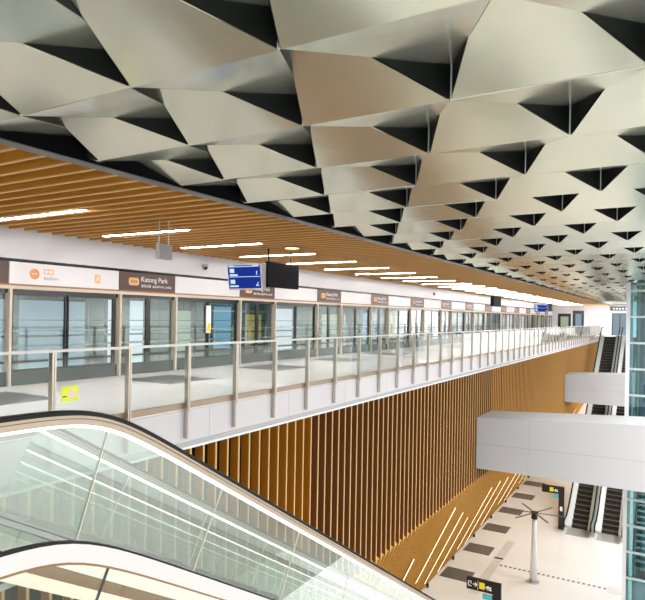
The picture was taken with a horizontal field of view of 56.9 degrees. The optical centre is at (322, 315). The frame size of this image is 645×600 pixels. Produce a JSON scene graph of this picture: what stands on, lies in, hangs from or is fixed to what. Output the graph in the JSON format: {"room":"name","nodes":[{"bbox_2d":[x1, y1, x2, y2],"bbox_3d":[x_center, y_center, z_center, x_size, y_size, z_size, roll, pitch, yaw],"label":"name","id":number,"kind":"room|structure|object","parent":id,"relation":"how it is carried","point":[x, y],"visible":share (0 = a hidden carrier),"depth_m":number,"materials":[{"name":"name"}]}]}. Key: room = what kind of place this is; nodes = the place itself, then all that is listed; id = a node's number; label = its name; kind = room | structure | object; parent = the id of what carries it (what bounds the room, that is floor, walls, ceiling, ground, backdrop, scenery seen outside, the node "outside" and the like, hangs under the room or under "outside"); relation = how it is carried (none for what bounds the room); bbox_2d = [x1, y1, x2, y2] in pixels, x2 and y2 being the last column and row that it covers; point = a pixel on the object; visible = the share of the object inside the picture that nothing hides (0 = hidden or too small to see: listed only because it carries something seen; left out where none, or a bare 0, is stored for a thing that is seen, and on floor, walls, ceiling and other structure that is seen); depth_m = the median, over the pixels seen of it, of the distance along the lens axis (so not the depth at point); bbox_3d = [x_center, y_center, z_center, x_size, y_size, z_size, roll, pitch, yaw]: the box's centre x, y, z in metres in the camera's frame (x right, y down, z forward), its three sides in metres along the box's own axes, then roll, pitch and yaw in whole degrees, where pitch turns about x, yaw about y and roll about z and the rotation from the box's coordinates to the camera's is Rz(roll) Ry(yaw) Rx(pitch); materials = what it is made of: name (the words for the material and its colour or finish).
{"room":"metro station","nodes":[
{"label":"metro station","id":0,"kind":"room"},
{"bbox_2d":[0,292,522,369],"bbox_3d":[3.567,0.482,37.332,0.750,4.760,80.000,1,0,30],"label":"platform screen doors","id":1,"kind":"structure","parent":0,"point":[160,310],"depth_m":23.32,"materials":[{"name":"clear glass"}]},
{"bbox_2d":[0,297,90,371],"bbox_3d":[-8.324,0.605,17.292,0.130,2.200,3.700,1,0,30],"label":"advertising lightbox","id":2,"kind":"object","parent":1,"relation":"attached to","point":[30,309],"visible":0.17,"depth_m":17.47,"materials":[{"name":"grey"}]},
{"bbox_2d":[103,299,142,362],"bbox_3d":[-6.630,0.784,20.180,0.130,2.700,1.800,1,0,30],"label":"advertising lightbox","id":3,"kind":"object","parent":1,"relation":"attached to","point":[136,306],"visible":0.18,"depth_m":20.32,"materials":[{"name":"grey"}]},
{"bbox_2d":[170,309,190,354],"bbox_3d":[-5.310,0.607,22.422,0.130,1.700,1.000,1,0,30],"label":"advertising lightbox","id":4,"kind":"object","parent":1,"relation":"attached to","point":[182,314],"visible":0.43,"depth_m":22.41,"materials":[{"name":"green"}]},
{"bbox_2d":[210,305,230,348],"bbox_3d":[-4.066,0.479,24.535,0.130,1.800,1.500,1,0,30],"label":"advertising lightbox","id":5,"kind":"object","parent":1,"relation":"attached to","point":[218,312],"visible":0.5,"depth_m":24.25,"materials":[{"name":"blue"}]},
{"bbox_2d":[245,313,261,345],"bbox_3d":[-3.106,0.596,26.173,0.130,1.400,1.300,1,0,30],"label":"advertising lightbox","id":6,"kind":"object","parent":1,"relation":"attached to","point":[249,316],"visible":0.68,"depth_m":26.04,"materials":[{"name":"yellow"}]},
{"bbox_2d":[276,308,292,349],"bbox_3d":[-1.916,0.617,28.199,0.130,2.000,1.600,1,0,30],"label":"advertising lightbox","id":7,"kind":"object","parent":1,"relation":"attached to","point":[282,313],"visible":0.64,"depth_m":28.25,"materials":[{"name":"grey"}]},
{"bbox_2d":[311,313,345,347],"bbox_3d":[0.386,0.807,32.123,0.130,1.900,3.500,1,0,30],"label":"advertising lightbox","id":8,"kind":"object","parent":1,"relation":"attached to","point":[333,316],"visible":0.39,"depth_m":32.17,"materials":[{"name":"grey plastic"}]},
{"bbox_2d":[358,312,376,341],"bbox_3d":[2.768,0.698,36.175,0.130,1.800,2.300,1,0,30],"label":"advertising lightbox","id":9,"kind":"object","parent":1,"relation":"attached to","point":[365,314],"visible":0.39,"depth_m":35.84,"materials":[{"name":"grey"}]},
{"bbox_2d":[389,315,396,338],"bbox_3d":[4.566,0.730,39.236,0.130,1.600,1.400,1,0,30],"label":"advertising lightbox","id":10,"kind":"object","parent":1,"relation":"attached to","point":[391,316],"visible":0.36,"depth_m":39.04,"materials":[{"name":"grey"}]},
{"bbox_2d":[404,314,418,340],"bbox_3d":[6.515,0.814,42.556,0.130,1.900,3.100,1,0,30],"label":"advertising lightbox","id":11,"kind":"object","parent":1,"relation":"attached to","point":[413,315],"visible":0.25,"depth_m":42.35,"materials":[{"name":"grey"}]},
{"bbox_2d":[433,314,446,338],"bbox_3d":[9.351,0.863,47.384,0.130,1.900,3.300,1,0,30],"label":"advertising lightbox","id":12,"kind":"object","parent":1,"relation":"attached to","point":[435,317],"visible":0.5,"depth_m":46.53,"materials":[{"name":"grey"}]},
{"bbox_2d":[456,315,469,336],"bbox_3d":[12.465,0.918,52.687,0.130,1.900,3.600,1,0,30],"label":"advertising lightbox","id":13,"kind":"object","parent":1,"relation":"attached to","point":[456,315],"visible":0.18,"depth_m":52.15,"materials":[{"name":"grey plastic"}]},
{"bbox_2d":[479,316,488,335],"bbox_3d":[16.136,0.982,58.938,0.130,1.900,4.100,1,0,30],"label":"advertising lightbox","id":14,"kind":"object","parent":1,"relation":"attached to","point":[480,317],"visible":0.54,"depth_m":57.51,"materials":[{"name":"grey"}]},
{"bbox_2d":[497,317,507,333],"bbox_3d":[19.681,1.044,64.974,0.130,1.900,4.100,1,0,30],"label":"advertising lightbox","id":15,"kind":"object","parent":1,"relation":"attached to","point":[498,317],"visible":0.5,"depth_m":65.03,"materials":[{"name":"grey"}]},
{"bbox_2d":[0,226,553,309],"bbox_3d":[6.778,-1.412,35.465,0.320,0.860,80.000,1,0,30],"label":"wall","id":16,"kind":"structure","parent":0,"point":[19,243],"depth_m":15.83,"materials":[{"name":"white paint"}]},
{"bbox_2d":[3,261,119,386],"bbox_3d":[-5.891,0.180,13.710,0.200,2.625,2.880,1,0,30],"label":"screen door","id":17,"kind":"structure","parent":16,"relation":"in","point":[31,279],"depth_m":13.54,"materials":[{"name":"grey"}]},
{"bbox_2d":[170,276,239,369],"bbox_3d":[-3.445,0.222,17.875,0.200,2.625,2.880,1,0,30],"label":"screen door","id":18,"kind":"structure","parent":16,"relation":"in","point":[207,291],"depth_m":17.69,"materials":[{"name":"grey"}]},
{"bbox_2d":[0,257,553,314],"bbox_3d":[6.756,-0.632,35.470,0.300,0.700,80.000,1,0,30],"label":"trim","id":19,"kind":"structure","parent":16,"relation":"attached to","point":[1,258],"depth_m":16.07,"materials":[{"name":"black"}]},
{"bbox_2d":[271,288,317,359],"bbox_3d":[-0.999,0.265,22.040,0.200,2.625,2.880,1,0,30],"label":"screen door","id":20,"kind":"structure","parent":16,"relation":"in","point":[303,297],"depth_m":21.93,"materials":[{"name":"grey"}]},
{"bbox_2d":[338,292,371,353],"bbox_3d":[1.447,0.308,26.204,0.200,2.625,2.880,1,0,30],"label":"screen door","id":21,"kind":"structure","parent":16,"relation":"in","point":[349,300],"depth_m":26.00,"materials":[{"name":"grey"}]},
{"bbox_2d":[385,296,410,349],"bbox_3d":[3.893,0.350,30.369,0.200,2.625,2.880,1,0,30],"label":"screen door","id":22,"kind":"structure","parent":16,"relation":"in","point":[398,304],"depth_m":30.11,"materials":[{"name":"grey"}]},
{"bbox_2d":[421,299,441,345],"bbox_3d":[6.339,0.393,34.534,0.200,2.625,2.880,1,0,30],"label":"screen door","id":23,"kind":"structure","parent":16,"relation":"in","point":[431,306],"depth_m":34.39,"materials":[{"name":"grey"}]},
{"bbox_2d":[449,302,465,342],"bbox_3d":[8.785,0.436,38.698,0.200,2.625,2.880,1,0,30],"label":"screen door","id":24,"kind":"structure","parent":16,"relation":"in","point":[457,307],"depth_m":38.50,"materials":[{"name":"grey"}]},
{"bbox_2d":[471,304,484,340],"bbox_3d":[11.231,0.479,42.863,0.200,2.625,2.880,1,0,30],"label":"screen door","id":25,"kind":"structure","parent":16,"relation":"in","point":[478,308],"depth_m":42.78,"materials":[{"name":"grey"}]},
{"bbox_2d":[490,306,500,338],"bbox_3d":[13.677,0.521,47.028,0.200,2.625,2.880,1,0,30],"label":"screen door","id":26,"kind":"structure","parent":16,"relation":"in","point":[495,310],"depth_m":46.77,"materials":[{"name":"grey"}]},
{"bbox_2d":[505,307,514,337],"bbox_3d":[16.122,0.564,51.192,0.200,2.625,2.880,1,0,30],"label":"screen door","id":27,"kind":"structure","parent":16,"relation":"in","point":[510,310],"depth_m":51.09,"materials":[{"name":"grey"}]},
{"bbox_2d":[518,308,525,335],"bbox_3d":[18.568,0.607,55.357,0.200,2.625,2.880,1,0,30],"label":"screen door","id":28,"kind":"structure","parent":16,"relation":"in","point":[522,311],"depth_m":55.18,"materials":[{"name":"grey"}]},
{"bbox_2d":[529,309,535,335],"bbox_3d":[21.014,0.649,59.522,0.200,2.625,2.880,1,0,30],"label":"screen door","id":29,"kind":"structure","parent":16,"relation":"in","point":[532,312],"depth_m":59.15,"materials":[{"name":"grey"}]},
{"bbox_2d":[538,312,544,334],"bbox_3d":[23.460,0.692,63.686,0.200,2.625,2.880,1,0,30],"label":"screen door","id":30,"kind":"structure","parent":16,"relation":"in","point":[542,314],"depth_m":63.58,"materials":[{"name":"grey"}]},
{"bbox_2d":[547,311,552,333],"bbox_3d":[25.906,0.735,67.851,0.200,2.625,2.880,1,0,30],"label":"screen door","id":31,"kind":"structure","parent":16,"relation":"in","point":[549,312],"depth_m":67.81,"materials":[{"name":"grey"}]},
{"bbox_2d":[0,333,596,442],"bbox_3d":[8.838,1.903,34.222,5.330,0.304,80.000,1,0,30],"label":"floor","id":32,"kind":"structure","parent":0,"point":[106,395],"depth_m":13.98,"materials":[{"name":"tile"}]},
{"bbox_2d":[0,260,9,386],"bbox_3d":[-7.114,0.158,11.628,0.200,2.625,1.950,1,0,30],"label":"screen panel","id":33,"kind":"object","parent":32,"relation":"on","point":[4,265],"visible":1,"depth_m":12.37,"materials":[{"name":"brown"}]},
{"bbox_2d":[114,271,175,375],"bbox_3d":[-4.668,0.201,15.793,0.200,2.625,1.950,1,0,30],"label":"screen panel","id":34,"kind":"object","parent":32,"relation":"on","point":[147,287],"visible":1,"depth_m":15.70,"materials":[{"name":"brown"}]},
{"bbox_2d":[236,287,274,363],"bbox_3d":[-2.222,0.244,19.957,0.200,2.625,1.950,1,0,30],"label":"screen panel","id":35,"kind":"object","parent":32,"relation":"on","point":[267,296],"visible":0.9,"depth_m":19.91,"materials":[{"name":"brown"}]},
{"bbox_2d":[314,289,341,356],"bbox_3d":[0.224,0.286,24.122,0.200,2.625,1.950,1,0,30],"label":"screen panel","id":36,"kind":"object","parent":32,"relation":"on","point":[325,298],"visible":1,"depth_m":23.94,"materials":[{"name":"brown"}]},
{"bbox_2d":[369,294,388,350],"bbox_3d":[2.670,0.329,28.287,0.200,2.625,1.950,1,0,30],"label":"screen panel","id":37,"kind":"object","parent":32,"relation":"on","point":[378,302],"visible":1,"depth_m":28.09,"materials":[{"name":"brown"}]},
{"bbox_2d":[409,298,423,346],"bbox_3d":[5.116,0.372,32.451,0.200,2.625,1.950,1,0,30],"label":"screen panel","id":38,"kind":"object","parent":32,"relation":"on","point":[416,304],"visible":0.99,"depth_m":32.34,"materials":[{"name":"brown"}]},
{"bbox_2d":[439,301,451,343],"bbox_3d":[7.562,0.414,36.616,0.200,2.625,1.950,1,0,30],"label":"screen panel","id":39,"kind":"object","parent":32,"relation":"on","point":[446,306],"visible":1,"depth_m":36.59,"materials":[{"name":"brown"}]},
{"bbox_2d":[464,303,473,341],"bbox_3d":[10.008,0.457,40.781,0.200,2.625,1.950,1,0,30],"label":"screen panel","id":40,"kind":"object","parent":32,"relation":"on","point":[469,307],"visible":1,"depth_m":40.54,"materials":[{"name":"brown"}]},
{"bbox_2d":[483,305,491,339],"bbox_3d":[12.454,0.500,44.945,0.200,2.625,1.950,1,0,30],"label":"screen panel","id":41,"kind":"object","parent":32,"relation":"on","point":[488,309],"visible":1,"depth_m":44.80,"materials":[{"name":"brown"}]},
{"bbox_2d":[500,306,506,338],"bbox_3d":[14.899,0.543,49.110,0.200,2.625,1.950,1,0,30],"label":"screen panel","id":42,"kind":"object","parent":32,"relation":"on","point":[503,309],"visible":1,"depth_m":48.94,"materials":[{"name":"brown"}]},
{"bbox_2d":[513,308,519,336],"bbox_3d":[17.345,0.585,53.275,0.200,2.625,1.950,1,0,30],"label":"screen panel","id":43,"kind":"object","parent":32,"relation":"on","point":[516,311],"visible":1,"depth_m":53.07,"materials":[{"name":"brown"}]},
{"bbox_2d":[524,309,530,335],"bbox_3d":[19.791,0.628,57.439,0.200,2.625,1.950,1,0,30],"label":"screen panel","id":44,"kind":"object","parent":32,"relation":"on","point":[527,310],"visible":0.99,"depth_m":57.08,"materials":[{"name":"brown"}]},
{"bbox_2d":[535,312,539,334],"bbox_3d":[22.237,0.671,61.604,0.200,2.625,1.950,1,0,30],"label":"screen panel","id":45,"kind":"object","parent":32,"relation":"on","point":[537,313],"visible":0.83,"depth_m":60.76,"materials":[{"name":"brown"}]},
{"bbox_2d":[543,312,547,333],"bbox_3d":[24.683,0.713,65.769,0.200,2.625,1.950,1,0,30],"label":"screen panel","id":46,"kind":"object","parent":32,"relation":"on","point":[546,313],"visible":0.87,"depth_m":65.22,"materials":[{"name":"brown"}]},
{"bbox_2d":[0,341,598,599],"bbox_3d":[10.155,8.429,35.701,4.291,12.100,76.000,1,0,30],"label":"wall","id":47,"kind":"structure","parent":0,"point":[366,475],"depth_m":15.04,"materials":[{"name":"brown wood"}]},
{"bbox_2d":[0,336,597,486],"bbox_3d":[10.814,2.109,33.059,0.822,0.600,80.000,1,0,30],"label":"floor slab edge","id":48,"kind":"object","parent":47,"relation":"attached to","point":[22,460],"depth_m":10.53,"materials":[{"name":"grey paint"}]},
{"bbox_2d":[0,340,598,497],"bbox_3d":[11.169,2.378,32.848,0.015,0.075,80.000,1,0,30],"label":"trim","id":49,"kind":"structure","parent":47,"relation":"attached to","point":[44,479],"depth_m":10.65,"materials":[{"name":"grey metal"}]},
{"bbox_2d":[0,325,600,471],"bbox_3d":[13.307,1.524,36.443,0.135,1.578,71.636,1,0,30],"label":"glass railing","id":50,"kind":"object","parent":47,"relation":"attached to","point":[577,332],"visible":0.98,"depth_m":12.07,"materials":[{"name":"silver metal"}]},
{"bbox_2d":[61,385,78,401],"bbox_3d":[-3.376,1.041,7.957,0.006,0.200,0.260,1,0,30],"label":"paper notice","id":51,"kind":"object","parent":50,"relation":"attached to","point":[69,393],"visible":1,"depth_m":7.95,"materials":[{"name":"yellow paper"}]},
{"bbox_2d":[68,389,76,397],"bbox_3d":[-3.357,1.047,7.986,0.003,0.110,0.130,1,0,30],"label":"print","id":52,"kind":"object","parent":51,"relation":"attached to","point":[72,393],"depth_m":7.99,"materials":[{"name":"beige paper"}]},
{"bbox_2d":[372,578,382,599],"bbox_3d":[1.384,10.171,20.003,0.109,3.995,2.796,1,0,-22],"label":"light bar","id":53,"kind":"object","parent":47,"relation":"attached to","point":[382,578],"visible":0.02,"depth_m":18.97,"materials":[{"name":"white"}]},
{"bbox_2d":[394,558,414,597],"bbox_3d":[2.892,10.886,23.333,0.109,3.720,2.606,1,0,-22],"label":"light bar","id":54,"kind":"object","parent":47,"relation":"attached to","point":[414,558],"visible":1,"depth_m":22.66,"materials":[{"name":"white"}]},
{"bbox_2d":[415,507,455,583],"bbox_3d":[4.755,9.871,25.349,0.109,4.344,3.037,1,0,-22],"label":"light bar","id":55,"kind":"object","parent":47,"relation":"attached to","point":[455,507],"visible":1,"depth_m":25.19,"materials":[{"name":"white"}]},
{"bbox_2d":[424,512,462,583],"bbox_3d":[5.744,11.211,28.492,0.109,4.638,3.240,1,0,-22],"label":"light bar","id":56,"kind":"object","parent":47,"relation":"attached to","point":[462,512],"visible":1,"depth_m":28.32,"materials":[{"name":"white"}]},
{"bbox_2d":[437,517,467,571],"bbox_3d":[6.756,11.990,31.058,0.109,3.848,2.695,1,0,-22],"label":"light bar","id":57,"kind":"object","parent":47,"relation":"attached to","point":[467,517],"visible":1,"depth_m":30.94,"materials":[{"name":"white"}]},
{"bbox_2d":[456,487,491,549],"bbox_3d":[8.406,11.331,33.107,0.109,4.491,3.139,1,0,-22],"label":"light bar","id":58,"kind":"object","parent":47,"relation":"attached to","point":[491,487],"visible":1,"depth_m":32.93,"materials":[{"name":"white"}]},
{"bbox_2d":[464,480,500,543],"bbox_3d":[9.439,11.734,35.292,0.109,4.821,3.367,1,0,-22],"label":"light bar","id":59,"kind":"object","parent":47,"relation":"attached to","point":[500,480],"visible":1,"depth_m":35.11,"materials":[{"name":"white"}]},
{"bbox_2d":[480,477,507,524],"bbox_3d":[10.916,11.852,37.908,0.109,3.903,2.733,1,0,-22],"label":"light bar","id":60,"kind":"object","parent":47,"relation":"attached to","point":[507,477],"visible":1,"depth_m":37.87,"materials":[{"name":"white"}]},
{"bbox_2d":[0,145,609,305],"bbox_3d":[9.499,-1.685,33.870,6.120,0.300,80.000,1,0,30],"label":"ceiling","id":61,"kind":"structure","parent":0,"point":[30,183],"depth_m":12.01,"materials":[{"name":"brown wood"}]},
{"bbox_2d":[0,209,87,220],"bbox_3d":[-5.031,-1.779,10.535,2.540,0.016,0.100,1,0,30],"label":"recessed light","id":62,"kind":"object","parent":61,"relation":"in","point":[78,210],"visible":1,"depth_m":10.41,"materials":[{"name":"white"}]},
{"bbox_2d":[103,229,189,236],"bbox_3d":[-3.791,-1.758,12.647,2.540,0.016,0.100,1,0,30],"label":"recessed light","id":63,"kind":"object","parent":61,"relation":"in","point":[179,229],"visible":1,"depth_m":12.60,"materials":[{"name":"white plastic"}]},
{"bbox_2d":[156,220,171,259],"bbox_3d":[-2.995,-1.433,11.266,0.100,0.720,0.330,1,0,30],"label":"speaker box","id":64,"kind":"object","parent":61,"relation":"hanging from","point":[163,251],"visible":0.97,"depth_m":11.19,"materials":[{"name":"grey metal"}]},
{"bbox_2d":[180,243,261,247],"bbox_3d":[-2.550,-1.736,14.760,2.540,0.016,0.100,1,0,30],"label":"recessed light","id":65,"kind":"object","parent":61,"relation":"in","point":[249,243],"visible":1,"depth_m":14.67,"materials":[{"name":"white"}]},
{"bbox_2d":[227,248,298,289],"bbox_3d":[-1.591,-1.223,16.111,1.140,1.090,1.749,1,0,30],"label":"screen","id":66,"kind":"object","parent":61,"relation":"hanging from","point":[257,276],"visible":0.98,"depth_m":15.52,"materials":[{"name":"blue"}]},
{"bbox_2d":[240,253,314,256],"bbox_3d":[-1.309,-1.714,16.872,2.540,0.016,0.100,1,0,30],"label":"recessed light","id":67,"kind":"object","parent":61,"relation":"in","point":[306,253],"visible":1,"depth_m":16.82,"materials":[{"name":"white plastic"}]},
{"bbox_2d":[248,254,306,256],"bbox_3d":[-1.309,-1.709,16.872,2.500,0.005,0.090,1,0,30],"label":"diffuser","id":68,"kind":"object","parent":67,"relation":"attached to","point":[284,254],"depth_m":16.83,"materials":[{"name":"white plastic"}]},
{"bbox_2d":[284,245,299,248],"bbox_3d":[-0.760,-1.704,14.845,0.400,0.058,0.400,1,0,30],"label":"recessed light","id":69,"kind":"object","parent":61,"relation":"in","point":[290,246],"visible":0.96,"depth_m":14.69,"materials":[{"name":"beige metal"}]},
{"bbox_2d":[0,138,611,305],"bbox_3d":[12.213,-1.632,32.276,0.185,0.310,80.000,1,0,30],"label":"trim","id":70,"kind":"structure","parent":61,"relation":"attached to","point":[4,142],"depth_m":8.38,"materials":[{"name":"grey metal"}]},
{"bbox_2d":[287,261,356,263],"bbox_3d":[-0.069,-1.693,18.985,2.540,0.016,0.100,1,0,30],"label":"recessed light","id":71,"kind":"object","parent":61,"relation":"in","point":[344,261],"visible":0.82,"depth_m":18.88,"materials":[{"name":"white"}]},
{"bbox_2d":[324,267,387,269],"bbox_3d":[1.172,-1.671,21.097,2.540,0.016,0.100,1,0,30],"label":"recessed light","id":72,"kind":"object","parent":61,"relation":"in","point":[384,267],"visible":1,"depth_m":21.02,"materials":[{"name":"white plastic"}]},
{"bbox_2d":[396,277,425,277],"bbox_3d":[3.654,-1.628,25.322,2.540,0.016,0.100,1,0,30],"label":"recessed light","id":73,"kind":"object","parent":61,"relation":"in","point":[396,277],"visible":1,"depth_m":25.21,"materials":[{"name":"white"}]},
{"bbox_2d":[438,286,473,286],"bbox_3d":[7.376,-1.563,31.660,2.540,0.016,0.100,1,0,30],"label":"recessed light","id":74,"kind":"object","parent":61,"relation":"in","point":[438,286],"visible":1,"depth_m":31.76,"materials":[{"name":"white plastic"}]},
{"bbox_2d":[475,290,507,290],"bbox_3d":[9.857,-1.520,35.885,2.540,0.016,0.100,1,0,30],"label":"recessed light","id":75,"kind":"object","parent":61,"relation":"in","point":[475,290],"visible":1,"depth_m":35.68,"materials":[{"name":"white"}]},
{"bbox_2d":[490,290,500,306],"bbox_3d":[10.323,-1.055,35.409,0.200,1.010,1.700,1,0,30],"label":"screen","id":76,"kind":"object","parent":61,"relation":"hanging from","point":[495,301],"visible":0.86,"depth_m":34.93,"materials":[{"name":"black"}]},
{"bbox_2d":[504,296,538,296],"bbox_3d":[14.820,-1.433,44.335,2.540,0.016,0.100,1,0,30],"label":"recessed light","id":77,"kind":"object","parent":61,"relation":"in","point":[504,296],"visible":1,"depth_m":44.28,"materials":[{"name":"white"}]},
{"bbox_2d":[534,300,551,311],"bbox_3d":[18.944,-0.865,51.075,1.140,1.090,1.749,1,0,30],"label":"screen","id":78,"kind":"object","parent":61,"relation":"hanging from","point":[537,307],"visible":0.98,"depth_m":50.42,"materials":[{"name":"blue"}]},
{"bbox_2d":[0,0,644,305],"bbox_3d":[19.829,-1.604,27.531,17.745,0.500,80.468,1,0,30],"label":"ceiling","id":79,"kind":"structure","parent":0,"point":[506,138],"depth_m":5.23,"materials":[{"name":"metal"}]},
{"bbox_2d":[413,476,633,599],"bbox_3d":[22.051,14.833,35.607,25.600,0.308,92.000,1,0,30],"label":"floor","id":80,"kind":"structure","parent":0,"point":[569,567],"depth_m":35.47,"materials":[{"name":"stone"}]},
{"bbox_2d":[0,410,434,599],"bbox_3d":[1.361,7.627,11.881,1.880,13.783,25.002,1,0,30],"label":"escalator","id":81,"kind":"object","parent":80,"relation":"on","point":[81,582],"visible":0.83,"depth_m":5.42,"materials":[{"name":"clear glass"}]},
{"bbox_2d":[467,575,501,599],"bbox_3d":[7.022,12.975,25.961,1.500,2.900,0.129,1,0,30],"label":"direction sign","id":82,"kind":"object","parent":80,"relation":"on","point":[474,583],"visible":1,"depth_m":25.87,"materials":[{"name":"black"}]},
{"bbox_2d":[504,503,565,584],"bbox_3d":[11.520,12.593,32.421,3.197,3.820,2.947,1,0,30],"label":"fan","id":83,"kind":"object","parent":80,"relation":"on","point":[534,514],"visible":1,"depth_m":32.29,"materials":[{"name":"white metal"}]},
{"bbox_2d":[542,484,564,529],"bbox_3d":[15.855,13.129,40.952,1.450,2.900,0.128,1,0,30],"label":"direction sign","id":84,"kind":"object","parent":80,"relation":"on","point":[560,490],"visible":1,"depth_m":40.69,"materials":[{"name":"black metal"}]},
{"bbox_2d":[563,327,621,537],"bbox_3d":[23.199,7.931,50.061,1.830,13.750,24.767,1,0,30],"label":"escalator","id":85,"kind":"object","parent":80,"relation":"on","point":[581,512],"visible":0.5,"depth_m":43.12,"materials":[{"name":"black metal"}]},
{"bbox_2d":[594,327,635,543],"bbox_3d":[24.811,7.959,49.114,1.830,13.750,24.767,1,0,30],"label":"escalator","id":86,"kind":"object","parent":80,"relation":"on","point":[609,516],"visible":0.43,"depth_m":41.55,"materials":[{"name":"black metal"}]},
{"bbox_2d":[621,282,644,599],"bbox_3d":[15.040,6.574,26.112,3.120,15.980,2.420,1,0,30],"label":"glass curtain wall","id":87,"kind":"structure","parent":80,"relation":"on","point":[638,551],"depth_m":26.31,"materials":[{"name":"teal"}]},
{"bbox_2d":[633,569,644,599],"bbox_3d":[13.969,12.841,25.935,0.800,3.390,0.100,1,0,30],"label":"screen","id":88,"kind":"object","parent":87,"relation":"attached to","point":[640,586],"visible":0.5,"depth_m":25.97,"materials":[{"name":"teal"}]},
{"bbox_2d":[522,305,636,413],"bbox_3d":[35.074,6.613,65.329,25.500,16.600,0.300,1,0,30],"label":"wall","id":89,"kind":"structure","parent":0,"point":[593,315],"depth_m":67.93,"materials":[{"name":"white paint"}]},
{"bbox_2d":[558,314,570,333],"bbox_3d":[28.138,0.916,69.246,1.400,2.350,0.050,1,0,30],"label":"door","id":90,"kind":"structure","parent":89,"relation":"in","point":[564,320],"depth_m":69.22,"materials":[{"name":"grey"}]},
{"bbox_2d":[573,311,583,326],"bbox_3d":[29.434,0.764,68.487,1.200,2.700,0.050,1,0,30],"label":"door","id":91,"kind":"structure","parent":89,"relation":"in","point":[578,316],"depth_m":68.44,"materials":[{"name":"grey"}]},
{"bbox_2d":[610,307,625,310],"bbox_3d":[33.100,-0.797,66.289,1.900,0.450,0.075,1,0,30],"label":"direction sign","id":92,"kind":"object","parent":89,"relation":"attached to","point":[611,308],"visible":0.83,"depth_m":66.34,"materials":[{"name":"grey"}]},
{"bbox_2d":[612,313,625,335],"bbox_3d":[33.101,0.953,66.314,1.530,2.450,0.080,1,0,30],"label":"door","id":93,"kind":"structure","parent":89,"relation":"in","point":[618,319],"depth_m":66.36,"materials":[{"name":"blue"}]},
{"bbox_2d":[593,335,635,338],"bbox_3d":[32.012,2.309,62.358,5.900,0.300,8.000,1,0,30],"label":"floor","id":94,"kind":"structure","parent":0,"point":[597,336],"depth_m":60.85,"materials":[{"name":"stone"}]},
{"bbox_3d":[-2.194,1.772,0.169,9.900,0.180,4.100,1,0,30],"label":"floor","id":95,"kind":"structure","parent":0,"visible":0},
{"bbox_2d":[0,540,273,599],"bbox_3d":[4.122,7.285,9.276,1.390,13.025,22.700,1,0,30],"label":"escalator","id":96,"kind":"object","parent":95,"relation":"on","point":[15,561],"visible":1,"depth_m":2.05,"materials":[{"name":"beige metal"}]},
{"bbox_3d":[25.000,6.537,24.682,0.300,16.400,80.000,1,0,30],"label":"wall","id":97,"kind":"structure","parent":0,"visible":0},
{"bbox_2d":[476,411,644,492],"bbox_3d":[14.483,5.346,21.909,17.060,2.495,2.354,1,0,30],"label":"beam","id":98,"kind":"structure","parent":97,"relation":"attached to","point":[598,450],"depth_m":23.53,"materials":[{"name":"grey paint"}]},
{"bbox_2d":[564,372,635,406],"bbox_3d":[26.637,5.538,42.603,17.060,2.455,2.354,1,0,30],"label":"beam","id":99,"kind":"structure","parent":97,"relation":"attached to","point":[600,388],"depth_m":44.81,"materials":[{"name":"grey paint"}]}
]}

